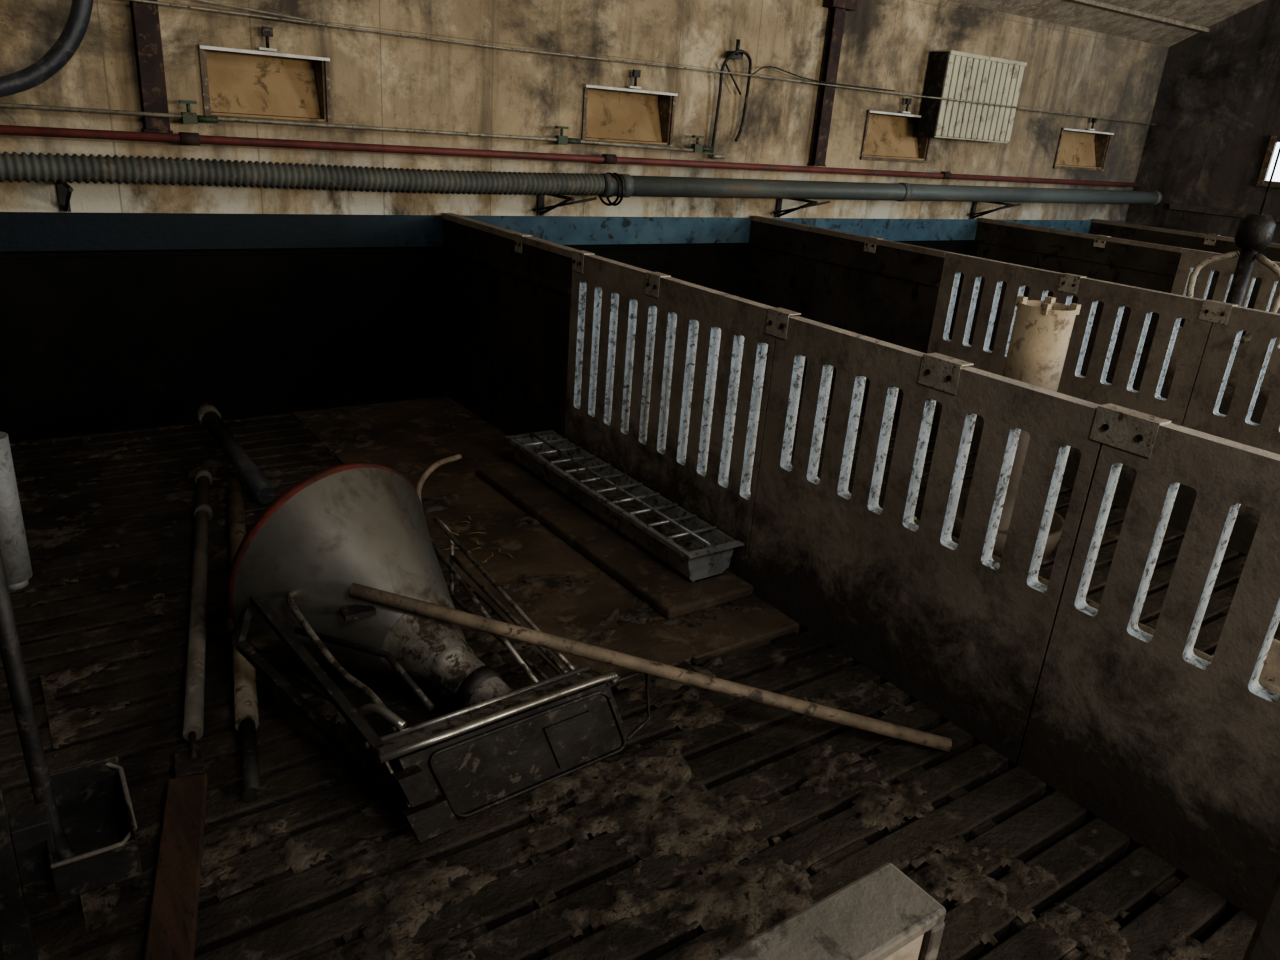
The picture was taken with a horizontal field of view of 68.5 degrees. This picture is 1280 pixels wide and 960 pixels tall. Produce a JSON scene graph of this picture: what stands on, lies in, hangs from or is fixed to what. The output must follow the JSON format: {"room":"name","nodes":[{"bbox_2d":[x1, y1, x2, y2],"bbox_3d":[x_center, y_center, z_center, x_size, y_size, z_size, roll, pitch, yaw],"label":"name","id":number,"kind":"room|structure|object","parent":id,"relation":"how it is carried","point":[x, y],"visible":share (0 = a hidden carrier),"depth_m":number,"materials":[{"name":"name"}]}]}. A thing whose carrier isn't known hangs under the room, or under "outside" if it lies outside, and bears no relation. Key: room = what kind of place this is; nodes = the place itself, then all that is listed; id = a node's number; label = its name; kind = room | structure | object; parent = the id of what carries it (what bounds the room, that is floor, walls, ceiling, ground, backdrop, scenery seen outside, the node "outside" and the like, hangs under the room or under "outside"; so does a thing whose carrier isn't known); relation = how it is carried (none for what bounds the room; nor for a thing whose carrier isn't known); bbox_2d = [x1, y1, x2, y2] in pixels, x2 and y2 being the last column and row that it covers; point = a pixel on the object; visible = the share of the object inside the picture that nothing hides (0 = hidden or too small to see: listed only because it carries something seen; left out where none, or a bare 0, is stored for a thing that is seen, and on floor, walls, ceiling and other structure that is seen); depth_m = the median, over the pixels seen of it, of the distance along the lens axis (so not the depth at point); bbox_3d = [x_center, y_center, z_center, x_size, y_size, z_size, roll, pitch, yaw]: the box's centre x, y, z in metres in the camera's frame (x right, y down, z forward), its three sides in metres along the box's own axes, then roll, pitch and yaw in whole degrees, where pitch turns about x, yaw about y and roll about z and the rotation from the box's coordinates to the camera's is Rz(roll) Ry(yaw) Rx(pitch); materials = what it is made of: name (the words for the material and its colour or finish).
{"room":"farm building","nodes":[
{"label":"farm building","id":0,"kind":"room"},
{"bbox_2d":[0,0,1168,220],"bbox_3d":[0.243,-1.889,6.130,10.950,2.945,0.200,-10,26,-34],"label":"wall","id":1,"kind":"structure","parent":0,"point":[377,79],"depth_m":5.37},
{"bbox_2d":[130,0,172,132],"bbox_3d":[-2.127,-2.095,4.029,0.300,1.142,0.118,-10,26,-34],"label":"steel column","id":2,"kind":"structure","parent":1,"relation":"attached to","point":[145,16],"depth_m":4.13,"materials":[{"name":"brown metal"}]},
{"bbox_2d":[0,125,1138,186],"bbox_3d":[0.317,-1.982,5.878,10.620,0.055,0.056,-10,26,-34],"label":"pipe","id":3,"kind":"object","parent":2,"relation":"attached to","point":[184,138],"visible":1,"depth_m":5.01,"materials":[{"name":"metal"}]},
{"bbox_2d":[0,0,92,96],"bbox_3d":[-2.666,-1.917,3.543,1.146,1.176,0.072,-10,26,-34],"label":"hose","id":4,"kind":"object","parent":3,"relation":"attached to","point":[71,37],"visible":1,"depth_m":3.81,"materials":[{"name":"black plastic"}]},
{"bbox_2d":[198,26,331,123],"bbox_3d":[-1.791,-1.931,4.488,0.586,0.418,0.185,-10,26,-34],"label":"wall vent","id":5,"kind":"object","parent":1,"relation":"in","point":[233,84],"depth_m":4.54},
{"bbox_2d":[0,100,712,152],"bbox_3d":[-1.788,-1.711,4.426,5.480,0.098,0.040,-10,26,-34],"label":"pipe","id":6,"kind":"object","parent":1,"relation":"attached to","point":[188,117],"visible":1,"depth_m":4.59,"materials":[{"name":"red metal"}]},
{"bbox_2d":[56,181,1020,218],"bbox_3d":[0.280,-1.731,5.833,6.675,0.230,0.366,-10,26,-34],"label":"brackets","id":7,"kind":"object","parent":1,"relation":"attached to","point":[65,190],"visible":0.83,"depth_m":5.46,"materials":[{"name":"metal"}]},
{"bbox_2d":[0,152,604,194],"bbox_3d":[-2.080,-1.337,4.086,4.516,0.130,0.118,-10,26,-34],"label":"corrugated hose","id":8,"kind":"object","parent":7,"relation":"on","point":[14,166],"visible":1,"depth_m":4.33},
{"bbox_2d":[598,172,1161,205],"bbox_3d":[2.278,-2.122,7.034,6.106,0.210,0.234,-10,26,-34],"label":"pipe","id":9,"kind":"object","parent":7,"relation":"on","point":[619,185],"visible":0.88,"depth_m":6.37,"materials":[{"name":"grey plastic"}]},
{"bbox_2d":[0,212,1125,251],"bbox_3d":[0.240,-1.598,6.114,10.840,0.215,0.013,-10,26,-34],"label":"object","id":10,"kind":"structure","parent":1,"relation":"attached to","point":[19,231],"depth_m":4.94,"materials":[{"name":"blue paint"}]},
{"bbox_2d":[581,70,677,146],"bbox_3d":[-0.084,-2.234,5.646,0.656,0.423,0.185,-10,26,-34],"label":"wall vent","id":11,"kind":"object","parent":1,"relation":"in","point":[607,116],"depth_m":5.72,"materials":[{"name":"beige wood"}]},
{"bbox_2d":[710,39,751,158],"bbox_3d":[0.589,-2.398,5.944,0.248,0.703,0.072,-10,26,-34],"label":"tube","id":12,"kind":"object","parent":1,"relation":"attached to","point":[738,53],"visible":0.98,"depth_m":5.92,"materials":[{"name":"rubber"}]},
{"bbox_2d":[807,0,857,166],"bbox_3d":[1.289,-2.716,6.338,0.300,1.142,0.118,-10,26,-34],"label":"steel column","id":13,"kind":"structure","parent":1,"relation":"attached to","point":[837,10],"depth_m":6.34,"materials":[{"name":"brown metal"}]},
{"bbox_2d":[860,98,931,162],"bbox_3d":[1.891,-2.600,6.977,0.736,0.438,0.185,-10,26,-34],"label":"wall vent","id":14,"kind":"object","parent":1,"relation":"in","point":[885,137],"depth_m":7.05,"materials":[{"name":"beige wood"}]},
{"bbox_2d":[916,50,1026,142],"bbox_3d":[2.522,-2.898,7.145,0.932,0.590,0.189,-10,26,-34],"label":"louvered vent","id":15,"kind":"object","parent":1,"relation":"attached to","point":[951,74],"depth_m":7.01,"materials":[{"name":"white metal"}]},
{"bbox_2d":[1053,118,1113,170],"bbox_3d":[3.896,-2.979,8.325,0.786,0.433,0.185,-10,26,-34],"label":"wall vent","id":16,"kind":"object","parent":1,"relation":"in","point":[1087,151],"depth_m":8.44,"materials":[{"name":"beige wood"}]},
{"bbox_2d":[0,344,1279,959],"bbox_3d":[3.037,1.098,2.709,10.850,0.340,10.080,-10,26,-34],"label":"floor","id":17,"kind":"structure","parent":0,"point":[757,750],"depth_m":2.54,"materials":[{"name":"wood"}]},
{"bbox_2d":[0,431,32,589],"bbox_3d":[-1.149,0.391,1.701,0.146,1.080,0.060,-10,26,-34],"label":"tube","id":18,"kind":"object","parent":17,"relation":"on","point":[13,541],"visible":0.72,"depth_m":1.59,"materials":[{"name":"plastic"}]},
{"bbox_2d":[0,548,141,959],"bbox_3d":[-0.932,0.511,1.497,0.199,1.035,0.294,-10,26,-34],"label":"bowl drinker","id":19,"kind":"object","parent":17,"relation":"on","point":[79,837],"visible":1,"depth_m":1.43,"materials":[{"name":"metal"}]},
{"bbox_2d":[144,746,207,959],"bbox_3d":[-0.954,0.867,1.928,0.085,0.030,1.032,-4,23,-21],"label":"wooden board","id":20,"kind":"object","parent":17,"relation":"on","point":[171,934],"visible":1,"depth_m":2.00,"materials":[{"name":"brown wood"}]},
{"bbox_2d":[183,468,212,760],"bbox_3d":[-1.479,0.335,3.169,0.069,0.068,1.985,-5,23,-23],"label":"pipe","id":21,"kind":"object","parent":17,"relation":"on","point":[193,723],"visible":1,"depth_m":2.89,"materials":[{"name":"metal"}]},
{"bbox_2d":[195,403,275,503],"bbox_3d":[-1.770,-0.131,4.094,0.096,0.194,0.862,-12,26,-36],"label":"pipe","id":22,"kind":"object","parent":17,"relation":"on","point":[209,417],"visible":1,"depth_m":4.03,"materials":[{"name":"plastic"}]},
{"bbox_2d":[227,477,260,800],"bbox_3d":[-1.317,0.379,3.082,0.074,0.072,2.015,-5,23,-23],"label":"pipe","id":23,"kind":"object","parent":17,"relation":"on","point":[245,688],"visible":0.64,"depth_m":2.56,"materials":[{"name":"metal"}]},
{"bbox_2d":[226,454,650,842],"bbox_3d":[-0.609,0.309,2.638,0.915,0.631,1.162,-14,28,-39],"label":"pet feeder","id":24,"kind":"object","parent":17,"relation":"on","point":[291,576],"visible":0.98,"depth_m":2.45,"materials":[{"name":"silver metal"}]},
{"bbox_2d":[441,516,512,562],"bbox_3d":[-0.682,0.234,3.663,0.224,0.007,0.435,-10,26,-34],"label":"straw wisps","id":25,"kind":"object","parent":17,"relation":"on","point":[466,516],"visible":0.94,"depth_m":3.62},
{"bbox_2d":[0,240,979,441],"bbox_3d":[0.249,-1.139,6.269,10.790,0.850,0.068,-10,26,-34],"label":"wall","id":26,"kind":"structure","parent":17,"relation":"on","point":[97,341],"depth_m":4.68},
{"bbox_2d":[10,404,1211,959],"bbox_3d":[-0.763,0.438,3.179,2.140,0.036,4.450,-10,26,-34],"label":"dirt","id":27,"kind":"object","parent":17,"relation":"on","point":[686,824],"visible":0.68,"depth_m":2.25,"materials":[{"name":"brown soil"}]},
{"bbox_2d":[478,462,753,618],"bbox_3d":[-0.168,0.183,3.882,0.390,0.045,1.500,-10,26,-34],"label":"wooden board","id":28,"kind":"object","parent":17,"relation":"on","point":[670,593],"visible":0.76,"depth_m":3.60,"materials":[{"name":"wood"}]},
{"bbox_2d":[505,430,743,581],"bbox_3d":[-0.127,0.068,3.915,0.251,0.146,1.410,-10,26,-34],"label":"trough","id":29,"kind":"object","parent":28,"relation":"on","point":[695,548],"visible":1,"depth_m":3.79,"materials":[{"name":"silver metal"}]},
{"bbox_2d":[349,583,951,751],"bbox_3d":[0.060,0.514,2.532,1.653,0.422,0.038,4,21,-3],"label":"pole","id":30,"kind":"object","parent":17,"relation":"on","point":[357,591],"visible":1,"depth_m":2.51,"materials":[{"name":"brown wood"}]},
{"bbox_2d":[713,863,945,959],"bbox_3d":[-0.674,0.974,0.401,2.150,1.000,0.065,-10,26,-34],"label":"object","id":31,"kind":"structure","parent":17,"relation":"on","point":[883,914],"depth_m":0.77,"materials":[{"name":"grey concrete"}]},
{"bbox_2d":[442,213,1279,920],"bbox_3d":[0.203,-0.223,3.632,0.066,1.034,4.589,-10,26,-34],"label":"wall","id":32,"kind":"structure","parent":17,"relation":"on","point":[1177,751],"depth_m":2.71,"materials":[{"name":"brown concrete"}]},
{"bbox_2d":[741,216,1279,554],"bbox_3d":[2.499,-0.291,4.281,0.066,1.034,6.179,-10,26,-34],"label":"wall","id":33,"kind":"structure","parent":17,"relation":"on","point":[897,293],"depth_m":4.78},
{"bbox_2d":[952,296,1080,558],"bbox_3d":[1.593,-0.233,3.937,0.540,1.040,0.540,-10,26,-34],"label":"pet feeder","id":34,"kind":"object","parent":17,"relation":"on","point":[1042,330],"visible":0.37,"depth_m":3.77,"materials":[{"name":"beige plastic"}]},
{"bbox_2d":[968,218,1279,422],"bbox_3d":[4.547,-0.663,5.666,0.066,1.034,6.179,-10,26,-34],"label":"wall","id":35,"kind":"structure","parent":17,"relation":"on","point":[1158,267],"depth_m":6.87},
{"bbox_2d":[1089,219,1279,336],"bbox_3d":[5.513,-1.167,7.170,0.066,1.034,4.679,-10,26,-34],"label":"wall","id":36,"kind":"structure","parent":17,"relation":"on","point":[1170,237],"depth_m":8.09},
{"bbox_2d":[1186,147,1279,343],"bbox_3d":[3.350,-1.918,4.821,0.560,3.800,0.560,-10,26,-34],"label":"dispenser","id":37,"kind":"object","parent":17,"relation":"on","point":[1255,232],"visible":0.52,"depth_m":5.04,"materials":[{"name":"black metal"},{"name":"beige plastic"}]},
{"bbox_2d":[1212,638,1279,687],"bbox_3d":[2.003,0.725,2.739,0.500,0.180,0.650,-10,26,-34],"label":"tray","id":38,"kind":"object","parent":17,"relation":"on","point":[1270,672],"visible":0.02,"depth_m":3.05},
{"bbox_2d":[1243,869,1279,959],"bbox_3d":[0.608,0.808,1.047,0.075,1.035,0.070,-10,26,-34],"label":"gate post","id":39,"kind":"object","parent":17,"relation":"on","point":[1264,944],"visible":1,"depth_m":0.90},
{"bbox_2d":[128,0,1155,124],"bbox_3d":[0.421,-2.518,5.654,10.700,0.124,0.154,-10,26,-34],"label":"cable","id":40,"kind":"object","parent":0,"point":[306,21],"depth_m":5.10,"materials":[{"name":"grey metal"}]},
{"bbox_2d":[913,516,1279,694],"bbox_3d":[1.627,0.700,2.476,0.036,0.360,2.434,-10,26,-34],"label":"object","id":41,"kind":"object","parent":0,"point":[1267,685],"visible":0.09,"depth_m":2.67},
{"bbox_2d":[946,0,1262,46],"bbox_3d":[3.341,-2.803,1.211,11.050,3.050,10.300,-10,26,-34],"label":"ceiling","id":42,"kind":"structure","parent":0,"point":[1167,23],"depth_m":7.69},
{"bbox_2d":[1125,0,1279,243],"bbox_3d":[7.779,-2.765,4.587,0.150,6.800,10.099,-10,26,-34],"label":"wall","id":43,"kind":"structure","parent":0,"point":[1216,113],"depth_m":8.32,"materials":[{"name":"beige concrete"}]},
{"bbox_2d":[1169,203,1279,221],"bbox_3d":[7.645,-0.929,5.106,0.038,0.050,9.600,-10,26,-34],"label":"trim","id":44,"kind":"structure","parent":43,"relation":"attached to","point":[1233,213],"depth_m":8.40,"materials":[{"name":"brown wood"}]},
{"bbox_2d":[1256,135,1279,187],"bbox_3d":[5.610,-2.564,7.669,0.049,0.410,0.960,-10,26,-34],"label":"window","id":45,"kind":"structure","parent":43,"relation":"in","point":[1274,143],"depth_m":7.98,"materials":[{"name":"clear glass"}]}
]}

